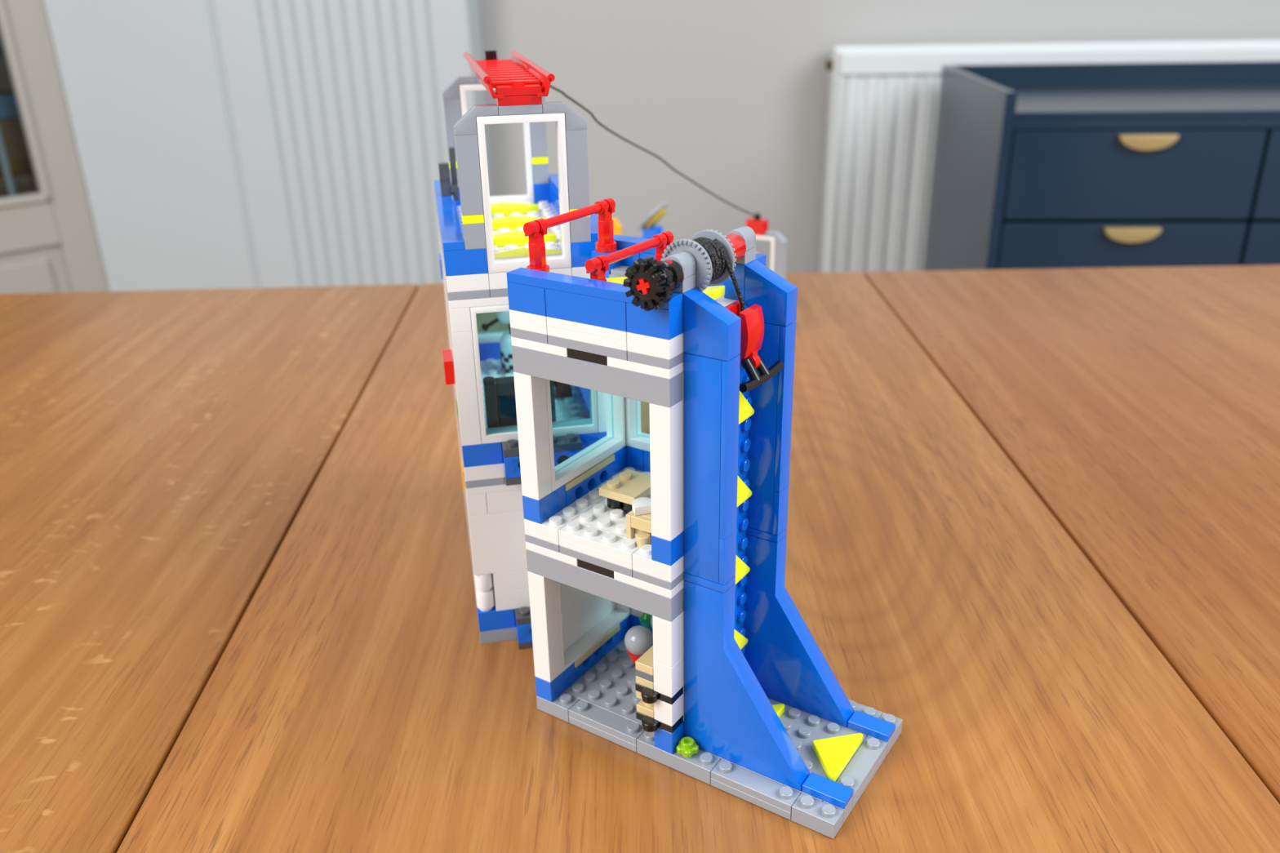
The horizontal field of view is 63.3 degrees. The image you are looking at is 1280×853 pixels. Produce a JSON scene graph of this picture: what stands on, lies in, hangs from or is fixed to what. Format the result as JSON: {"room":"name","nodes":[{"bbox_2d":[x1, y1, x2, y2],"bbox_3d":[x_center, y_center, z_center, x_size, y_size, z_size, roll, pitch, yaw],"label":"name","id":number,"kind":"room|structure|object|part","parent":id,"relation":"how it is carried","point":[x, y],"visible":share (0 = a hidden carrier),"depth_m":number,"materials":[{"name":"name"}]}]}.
{"room":"dining room","nodes":[
{"label":"dining room","id":0,"kind":"room"},
{"bbox_2d":[0,64,38,197],"bbox_3d":[-2.061,-1.178,2.360,0.990,2.400,1.650,21,31,40],"label":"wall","id":1,"kind":"structure","parent":0,"point":[5,77],"depth_m":3.28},
{"bbox_2d":[0,0,109,293],"bbox_3d":[-1.639,-0.888,2.112,0.048,2.050,0.850,21,31,40],"label":"door","id":2,"kind":"structure","parent":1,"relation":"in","point":[49,243],"depth_m":2.46,"materials":[{"name":"grey paint"}]},
{"bbox_2d":[43,0,493,291],"bbox_3d":[-0.868,-1.219,2.275,0.977,2.500,0.129,1,23,5],"label":"wall","id":3,"kind":"structure","parent":0,"point":[220,144],"depth_m":2.44,"materials":[{"name":"grey paint"}]},
{"bbox_2d":[479,0,1279,273],"bbox_3d":[0.951,-1.237,2.235,3.900,2.500,0.100,1,23,5],"label":"wall","id":4,"kind":"structure","parent":0,"point":[732,95],"depth_m":2.43,"materials":[{"name":"grey paint"}]},
{"bbox_3d":[-0.019,0.647,1.135,6.591,0.050,5.282,-1,23,0],"label":"floor","id":5,"kind":"structure","parent":0,"visible":0},
{"bbox_2d":[0,130,17,195],"bbox_3d":[-1.492,-0.713,2.394,0.016,1.500,0.016,-1,23,0],"label":"pole","id":6,"kind":"object","parent":5,"relation":"on","point":[3,157],"visible":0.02,"depth_m":2.44,"materials":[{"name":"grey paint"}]},
{"bbox_2d":[0,53,35,187],"bbox_3d":[-1.583,-0.998,2.426,0.300,2.000,0.600,21,31,40],"label":"shelf unit","id":7,"kind":"object","parent":5,"relation":"on","point":[27,178],"visible":0.02,"depth_m":2.48,"materials":[{"name":"brown wood"}]},
{"bbox_2d":[0,36,4,53],"bbox_3d":[-1.568,-0.913,2.447,0.220,0.060,0.400,21,31,40],"label":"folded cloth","id":8,"kind":"object","parent":7,"relation":"on","point":[2,51],"visible":0.02,"depth_m":2.40,"materials":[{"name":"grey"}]},
{"bbox_3d":[-1.581,-0.879,2.477,0.300,0.022,0.540,21,31,40],"label":"shelf","id":9,"kind":"part","parent":7,"relation":"part of","materials":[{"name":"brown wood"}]},
{"bbox_2d":[0,117,33,176],"bbox_3d":[-1.556,-0.692,2.535,0.200,0.125,0.400,21,31,40],"label":"storage box","id":10,"kind":"object","parent":7,"relation":"on","point":[11,130],"visible":0.12,"depth_m":2.47,"materials":[{"name":"brown"}]},
{"bbox_2d":[0,88,20,119],"bbox_3d":[-1.558,-0.775,2.499,0.200,0.050,0.360,21,31,40],"label":"storage box","id":11,"kind":"object","parent":10,"relation":"on","point":[8,104],"visible":0.12,"depth_m":2.44,"materials":[{"name":"blue"}]},
{"bbox_3d":[-1.576,-0.631,2.584,0.300,0.022,0.540,21,31,40],"label":"shelf","id":12,"kind":"part","parent":7,"relation":"part of","materials":[{"name":"brown wood"}]},
{"bbox_2d":[0,265,1279,852],"bbox_3d":[0.009,0.463,0.551,1.900,0.750,1.345,-1,23,0],"label":"dining table","id":13,"kind":"object","parent":5,"relation":"on","point":[1033,526],"visible":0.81,"depth_m":0.51,"materials":[{"name":"brown wood"}]},
{"bbox_2d":[433,49,606,649],"bbox_3d":[-0.056,-0.041,0.474,0.068,0.238,0.146,-6,24,-10],"label":"building","id":14,"kind":"object","parent":13,"relation":"on","point":[482,238],"visible":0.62,"depth_m":0.42,"materials":[{"name":"grey plastic"}]},
{"bbox_3d":[-0.069,-0.020,0.412,0.008,0.058,0.008,-6,24,-10],"label":"corner post","id":15,"kind":"part","parent":14,"relation":"part of","materials":[{"name":"white plastic"}]},
{"bbox_3d":[-0.063,-0.078,0.389,0.008,0.003,0.008,-6,24,-10],"label":"yellow plate","id":16,"kind":"part","parent":14,"relation":"part of","materials":[{"name":"yellow plastic"}]},
{"bbox_3d":[-0.056,-0.079,0.462,0.064,0.003,0.136,-6,24,-10],"label":"grey plate","id":17,"kind":"part","parent":14,"relation":"part of","materials":[{"name":"grey plastic"}]},
{"bbox_3d":[-0.056,-0.076,0.463,0.064,0.003,0.136,-6,24,-10],"label":"white plate","id":18,"kind":"part","parent":14,"relation":"part of","materials":[{"name":"white plastic"}]},
{"bbox_3d":[-0.054,-0.005,0.493,0.064,0.003,0.136,-6,24,-10],"label":"grey plate","id":19,"kind":"part","parent":14,"relation":"part of","materials":[{"name":"grey plastic"}]},
{"bbox_3d":[-0.066,-0.147,0.430,0.006,0.008,0.140,-6,24,-10],"label":"rail","id":20,"kind":"part","parent":14,"relation":"part of","materials":[{"name":"red plastic"}]},
{"bbox_3d":[-0.054,-0.002,0.495,0.064,0.003,0.136,-6,24,-10],"label":"white plate","id":21,"kind":"part","parent":14,"relation":"part of","materials":[{"name":"white plastic"}]},
{"bbox_3d":[-0.053,0.064,0.523,0.064,0.006,0.136,-6,24,-10],"label":"plate","id":22,"kind":"part","parent":14,"relation":"part of","materials":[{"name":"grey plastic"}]},
{"bbox_3d":[-0.069,-0.137,0.505,0.032,0.057,0.008,-6,24,-10],"label":"open frame","id":23,"kind":"part","parent":14,"relation":"part of","materials":[{"name":"white plastic"}]},
{"bbox_2d":[480,311,514,373],"bbox_3d":[-0.067,-0.044,0.519,0.023,0.036,0.015,-6,24,-10],"label":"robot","id":24,"kind":"object","parent":14,"relation":"on","point":[506,356],"visible":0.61,"depth_m":0.52,"materials":[{"name":"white plastic"}]},
{"bbox_3d":[-0.041,0.055,0.451,0.064,0.048,0.008,-6,24,-10],"label":"wall panel","id":25,"kind":"part","parent":14,"relation":"part of","materials":[{"name":"white plastic"}]},
{"bbox_3d":[-0.040,0.020,0.427,0.032,0.003,0.008,-6,24,-10],"label":"hinge plate","id":26,"kind":"part","parent":14,"relation":"part of","materials":[{"name":"blue plastic"}]},
{"bbox_2d":[482,376,555,428],"bbox_3d":[-0.050,-0.007,0.435,0.029,0.030,0.010,-6,24,-11],"label":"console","id":27,"kind":"object","parent":14,"relation":"on","point":[500,401],"visible":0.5,"depth_m":0.43,"materials":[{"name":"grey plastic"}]},
{"bbox_3d":[-0.038,0.081,0.454,0.032,0.005,0.008,-6,24,-10],"label":"hinge plate","id":28,"kind":"part","parent":14,"relation":"part of","materials":[{"name":"grey plastic"}]},
{"bbox_3d":[-0.043,-0.088,0.390,0.032,0.057,0.008,-6,24,-10],"label":"open frame","id":29,"kind":"part","parent":14,"relation":"part of","materials":[{"name":"white plastic"}]},
{"bbox_3d":[-0.038,0.093,0.459,0.032,0.003,0.008,-6,24,-10],"label":"hinge plate","id":30,"kind":"part","parent":14,"relation":"part of","materials":[{"name":"blue plastic"}]},
{"bbox_3d":[-0.048,-0.149,0.433,0.006,0.008,0.140,-6,24,-10],"label":"rail","id":31,"kind":"part","parent":14,"relation":"part of","materials":[{"name":"red plastic"}]},
{"bbox_3d":[-0.050,-0.132,0.512,0.008,0.003,0.008,-6,24,-10],"label":"yellow plate","id":32,"kind":"part","parent":14,"relation":"part of","materials":[{"name":"yellow plastic"}]},
{"bbox_3d":[-0.040,0.007,0.422,0.032,0.005,0.008,-6,24,-10],"label":"hinge plate","id":33,"kind":"part","parent":14,"relation":"part of","materials":[{"name":"grey plastic"}]},
{"bbox_2d":[554,381,572,398],"bbox_3d":[-0.037,-0.023,0.488,0.008,0.018,0.008,-6,24,-11],"label":"chair","id":34,"kind":"object","parent":14,"relation":"on","point":[561,389],"visible":0.47,"depth_m":0.49,"materials":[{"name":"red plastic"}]},
{"bbox_3d":[-0.015,-0.026,0.423,0.008,0.058,0.008,-6,24,-10],"label":"corner post","id":35,"kind":"part","parent":14,"relation":"part of","materials":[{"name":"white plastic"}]},
{"bbox_2d":[550,84,756,217],"bbox_3d":[0.011,-0.170,0.654,0.002,0.143,0.341,11,26,26],"label":"zip line","id":36,"kind":"object","parent":14,"relation":"attached to","point":[551,86],"visible":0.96,"depth_m":0.63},
{"bbox_2d":[612,202,787,279],"bbox_3d":[0.055,-0.144,0.886,0.168,0.097,0.064,12,26,27],"label":"station","id":37,"kind":"object","parent":13,"relation":"on","point":[760,226],"visible":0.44,"depth_m":0.82,"materials":[{"name":"grey plastic"}]},
{"bbox_3d":[0.011,-0.179,0.887,0.026,0.026,0.022,11,26,27],"label":"dish","id":38,"kind":"part","parent":37,"relation":"part of","materials":[{"name":"grey plastic"}]},
{"bbox_3d":[0.013,-0.177,0.886,0.019,0.019,0.016,11,26,27],"label":"dish","id":39,"kind":"part","parent":37,"relation":"part of","materials":[{"name":"yellow plastic"}]},
{"bbox_3d":[0.094,-0.126,0.835,0.032,0.057,0.008,11,26,27],"label":"open frame","id":40,"kind":"part","parent":37,"relation":"part of","materials":[{"name":"white plastic"}]},
{"bbox_2d":[506,197,902,839],"bbox_3d":[0.025,0.028,0.366,0.128,0.195,0.073,14,28,31],"label":"tower","id":41,"kind":"object","parent":13,"relation":"on","point":[748,706],"visible":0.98,"depth_m":0.36,"materials":[{"name":"blue plastic"}]},
{"bbox_3d":[-0.038,0.003,0.370,0.008,0.048,0.008,14,28,31],"label":"corner post","id":42,"kind":"part","parent":41,"relation":"part of","materials":[{"name":"white plastic"}]},
{"bbox_3d":[-0.035,-0.060,0.350,0.008,0.018,0.008,14,28,31],"label":"post","id":43,"kind":"part","parent":41,"relation":"part of","materials":[{"name":"red plastic"}]},
{"bbox_3d":[-0.032,-0.028,0.351,0.024,0.003,0.008,14,28,31],"label":"white plate","id":44,"kind":"part","parent":41,"relation":"part of","materials":[{"name":"white plastic"}]},
{"bbox_3d":[-0.037,0.076,0.401,0.008,0.048,0.008,14,28,31],"label":"corner post","id":45,"kind":"part","parent":41,"relation":"part of","materials":[{"name":"white plastic"}]},
{"bbox_3d":[-0.030,0.045,0.383,0.024,0.003,0.008,14,28,31],"label":"white plate","id":46,"kind":"part","parent":41,"relation":"part of","materials":[{"name":"white plastic"}]},
{"bbox_3d":[-0.024,-0.073,0.362,0.003,0.003,0.043,14,27,31],"label":"railing","id":47,"kind":"part","parent":41,"relation":"part of","materials":[{"name":"red plastic"}]},
{"bbox_3d":[-0.015,-0.024,0.341,0.016,0.003,0.008,14,28,31],"label":"black plate","id":48,"kind":"part","parent":41,"relation":"part of","materials":[{"name":"black plastic"}]},
{"bbox_3d":[-0.021,0.017,0.401,0.006,0.003,0.032,14,28,31],"label":"tan plate","id":49,"kind":"part","parent":41,"relation":"part of","materials":[{"name":"beige plastic"}]},
{"bbox_3d":[-0.021,0.067,0.423,0.008,0.048,0.048,14,28,31],"label":"wall panel","id":50,"kind":"part","parent":41,"relation":"part of","materials":[{"name":"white plastic"}]},
{"bbox_3d":[-0.014,0.049,0.373,0.016,0.003,0.008,14,28,31],"label":"black plate","id":51,"kind":"part","parent":41,"relation":"part of","materials":[{"name":"black plastic"}]},
{"bbox_3d":[0.000,-0.036,0.361,0.064,0.003,0.064,14,28,31],"label":"grey plate","id":52,"kind":"part","parent":41,"relation":"part of","materials":[{"name":"grey plastic"}]},
{"bbox_3d":[-0.020,0.090,0.432,0.006,0.003,0.032,14,27,31],"label":"tan plate","id":53,"kind":"part","parent":41,"relation":"part of","materials":[{"name":"beige plastic"}]},
{"bbox_3d":[-0.014,-0.046,0.342,0.008,0.018,0.008,14,28,31],"label":"post","id":54,"kind":"part","parent":41,"relation":"part of","materials":[{"name":"red plastic"}]},
{"bbox_3d":[0.002,0.037,0.393,0.064,0.003,0.064,14,28,31],"label":"grey plate","id":55,"kind":"part","parent":41,"relation":"part of","materials":[{"name":"grey plastic"}]},
{"bbox_3d":[-0.013,-0.073,0.380,0.008,0.018,0.008,14,27,31],"label":"post","id":56,"kind":"part","parent":41,"relation":"part of","materials":[{"name":"red plastic"}]},
{"bbox_3d":[-0.013,0.113,0.401,0.032,0.005,0.008,14,28,31],"label":"edge plate","id":57,"kind":"part","parent":41,"relation":"part of","materials":[{"name":"grey plastic"}]},
{"bbox_2d":[599,469,650,513],"bbox_3d":[-0.003,0.024,0.388,0.016,0.010,0.019,14,28,31],"label":"table","id":58,"kind":"object","parent":41,"relation":"on","point":[620,491],"visible":0.94,"depth_m":0.38,"materials":[{"name":"brown plastic"}]},
{"bbox_3d":[-0.009,0.027,0.387,0.007,0.005,0.007,14,28,31],"label":"leg","id":59,"kind":"part","parent":58,"relation":"part of","materials":[{"name":"black plastic"}]},
{"bbox_3d":[-0.003,0.029,0.384,0.007,0.005,0.007,14,28,31],"label":"leg","id":60,"kind":"part","parent":58,"relation":"part of","materials":[{"name":"black plastic"}]},
{"bbox_3d":[-0.007,-0.021,0.410,0.008,0.058,0.008,14,28,31],"label":"corner post","id":61,"kind":"part","parent":41,"relation":"part of","materials":[{"name":"plastic"}]},
{"bbox_3d":[-0.003,-0.060,0.354,0.003,0.003,0.043,14,28,31],"label":"railing","id":62,"kind":"part","parent":41,"relation":"part of","materials":[{"name":"red plastic"}]},
{"bbox_2d":[626,649,641,663],"bbox_3d":[0.000,0.090,0.407,0.010,0.006,0.010,14,28,31],"label":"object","id":63,"kind":"object","parent":41,"relation":"in","point":[634,658],"depth_m":0.40,"materials":[{"name":"red plastic"}]},
{"bbox_2d":[626,497,651,548],"bbox_3d":[0.003,0.034,0.363,0.016,0.013,0.013,14,27,31],"label":"chair","id":64,"kind":"object","parent":41,"relation":"on","point":[638,520],"visible":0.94,"depth_m":0.36,"materials":[{"name":"beige plastic"}]},
{"bbox_2d":[624,626,653,693],"bbox_3d":[0.000,0.091,0.408,0.012,0.029,0.012,14,28,31],"label":"globe","id":65,"kind":"object","parent":41,"relation":"in","point":[638,640],"visible":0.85,"depth_m":0.40,"materials":[{"name":"grey plastic"}]},
{"bbox_3d":[0.000,0.098,0.411,0.007,0.015,0.007,14,28,31],"label":"stem","id":66,"kind":"part","parent":65,"relation":"part of","materials":[{"name":"plastic"}]},
{"bbox_2d":[635,645,653,718],"bbox_3d":[0.006,0.099,0.386,0.008,0.033,0.015,14,28,31],"label":"drawer stack","id":67,"kind":"object","parent":41,"relation":"on","point":[644,664],"visible":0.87,"depth_m":0.38,"materials":[{"name":"beige plastic"}]},
{"bbox_3d":[0.001,-0.020,0.331,0.024,0.003,0.008,14,28,31],"label":"white plate","id":68,"kind":"part","parent":41,"relation":"part of","materials":[{"name":"white plastic"}]},
{"bbox_2d":[639,613,652,633],"bbox_3d":[0.003,0.086,0.431,0.006,0.021,0.006,14,28,31],"label":"plant","id":69,"kind":"object","parent":41,"relation":"in","point":[645,620],"visible":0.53,"depth_m":0.43,"materials":[{"name":"plastic"}]},
{"bbox_3d":[0.003,0.054,0.363,0.024,0.003,0.008,14,28,31],"label":"white plate","id":70,"kind":"part","parent":41,"relation":"part of","materials":[{"name":"white plastic"}]},
{"bbox_2d":[650,615,653,629],"bbox_3d":[0.010,0.086,0.419,0.012,0.029,0.012,14,27,31],"label":"globe","id":71,"kind":"object","parent":41,"relation":"in","point":[651,621],"visible":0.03,"depth_m":0.41,"materials":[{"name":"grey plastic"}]},
{"bbox_3d":[0.007,0.096,0.379,0.016,0.003,0.008,14,28,31],"label":"black plate","id":72,"kind":"part","parent":41,"relation":"part of","materials":[{"name":"black plastic"}]},
{"bbox_3d":[0.007,0.107,0.384,0.016,0.003,0.008,14,28,31],"label":"black plate","id":73,"kind":"part","parent":41,"relation":"part of","materials":[{"name":"black plastic"}]},
{"bbox_3d":[0.008,-0.060,0.372,0.008,0.018,0.008,14,28,31],"label":"post","id":74,"kind":"part","parent":41,"relation":"part of","materials":[{"name":"red plastic"}]},
{"bbox_3d":[0.009,0.014,0.341,0.008,0.048,0.008,14,28,31],"label":"corner post","id":75,"kind":"part","parent":41,"relation":"part of","materials":[{"name":"white plastic"}]},
{"bbox_3d":[0.010,0.086,0.372,0.008,0.045,0.008,14,28,31],"label":"corner post","id":76,"kind":"part","parent":41,"relation":"part of","materials":[{"name":"white plastic"}]},
{"bbox_3d":[0.028,0.077,0.397,0.008,0.048,0.056,14,28,31],"label":"post","id":77,"kind":"part","parent":41,"relation":"part of","materials":[{"name":"white plastic"}]},
{"bbox_2d":[676,737,698,757],"bbox_3d":[0.018,0.117,0.381,0.008,0.005,0.008,14,28,31],"label":"flower","id":78,"kind":"object","parent":41,"relation":"on","point":[686,747],"depth_m":0.38,"materials":[{"name":"green plastic"}]},
{"bbox_3d":[0.018,-0.052,0.330,0.015,0.015,0.013,14,28,31],"label":"wound cord","id":79,"kind":"part","parent":41,"relation":"part of","materials":[{"name":"black fabric"}]},
{"bbox_3d":[0.030,0.112,0.406,0.128,0.008,0.064,14,28,31],"label":"plate","id":80,"kind":"part","parent":41,"relation":"part of","materials":[{"name":"grey plastic"}]},
{"bbox_3d":[0.029,-0.048,0.334,0.011,0.025,0.005,14,27,31],"label":"hanging cord","id":81,"kind":"part","parent":41,"relation":"part of","materials":[{"name":"black fabric"}]},
{"bbox_2d":[724,299,783,392],"bbox_3d":[0.036,-0.027,0.340,0.012,0.026,0.026,14,27,31],"label":"load","id":82,"kind":"object","parent":41,"relation":"in","point":[752,329],"visible":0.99,"depth_m":0.34,"materials":[{"name":"red plastic"}]},
{"bbox_3d":[0.041,0.126,0.368,0.032,0.005,0.008,14,28,31],"label":"edge plate","id":83,"kind":"part","parent":41,"relation":"part of","materials":[{"name":"grey plastic"}]},
{"bbox_3d":[0.080,0.123,0.375,0.008,0.005,0.032,14,28,31],"label":"edge plate","id":84,"kind":"part","parent":41,"relation":"part of","materials":[{"name":"grey plastic"}]},
{"bbox_2d":[819,38,1279,273],"bbox_3d":[1.244,-0.437,2.422,1.646,0.872,0.134,1,23,5],"label":"radiator","id":85,"kind":"object","parent":5,"relation":"on","point":[883,100],"visible":0.3,"depth_m":2.31,"materials":[{"name":"white metal"}]},
{"bbox_2d":[831,38,1279,49],"bbox_3d":[1.243,-0.825,2.252,1.628,0.024,0.088,1,23,5],"label":"grille","id":86,"kind":"object","parent":85,"relation":"attached to","point":[1236,42],"depth_m":2.24,"materials":[{"name":"white metal"}]},
{"bbox_2d":[923,61,1279,270],"bbox_3d":[1.245,-0.256,2.046,1.250,0.838,0.569,1,23,5],"label":"dresser","id":87,"kind":"object","parent":5,"relation":"on","point":[1155,164],"visible":0.52,"depth_m":1.75,"materials":[{"name":"blue paint"}]},
{"bbox_3d":[0.631,-0.267,2.100,0.018,0.838,0.560,1,23,5],"label":"panel","id":88,"kind":"part","parent":87,"relation":"part of","materials":[{"name":"blue paint"}]},
{"bbox_3d":[1.266,-0.393,2.286,1.214,0.778,0.018,1,23,5],"label":"panel","id":89,"kind":"part","parent":87,"relation":"part of","materials":[{"name":"blue paint"}]},
{"bbox_3d":[0.818,-0.275,1.789,0.399,0.156,0.020,1,23,5],"label":"drawer","id":90,"kind":"part","parent":87,"relation":"part of","materials":[{"name":"blue paint"}]},
{"bbox_3d":[0.828,-0.323,1.749,0.092,0.024,0.012,1,23,5],"label":"handle","id":91,"kind":"part","parent":87,"relation":"part of","materials":[{"name":"gold metal"}]},
{"bbox_3d":[0.816,-0.419,1.727,0.399,0.146,0.020,1,23,5],"label":"drawer","id":92,"kind":"part","parent":87,"relation":"part of","materials":[{"name":"blue paint"}]},
{"bbox_2d":[1000,82,1279,129],"bbox_3d":[1.238,-0.597,1.896,1.214,0.028,0.538,1,23,5],"label":"shelf","id":93,"kind":"object","parent":87,"relation":"on","point":[1038,105],"depth_m":1.80,"materials":[{"name":"blue paint"}]},
{"bbox_3d":[0.825,-0.462,1.688,0.092,0.024,0.012,1,23,5],"label":"handle","id":94,"kind":"part","parent":87,"relation":"part of","materials":[{"name":"gold metal"}]},
{"bbox_3d":[1.222,-0.268,1.757,0.399,0.156,0.020,1,23,5],"label":"drawer","id":95,"kind":"part","parent":87,"relation":"part of","materials":[{"name":"blue paint"}]},
{"bbox_3d":[1.219,-0.412,1.694,0.399,0.146,0.020,1,23,5],"label":"drawer","id":96,"kind":"part","parent":87,"relation":"part of","materials":[{"name":"blue paint"}]}
]}

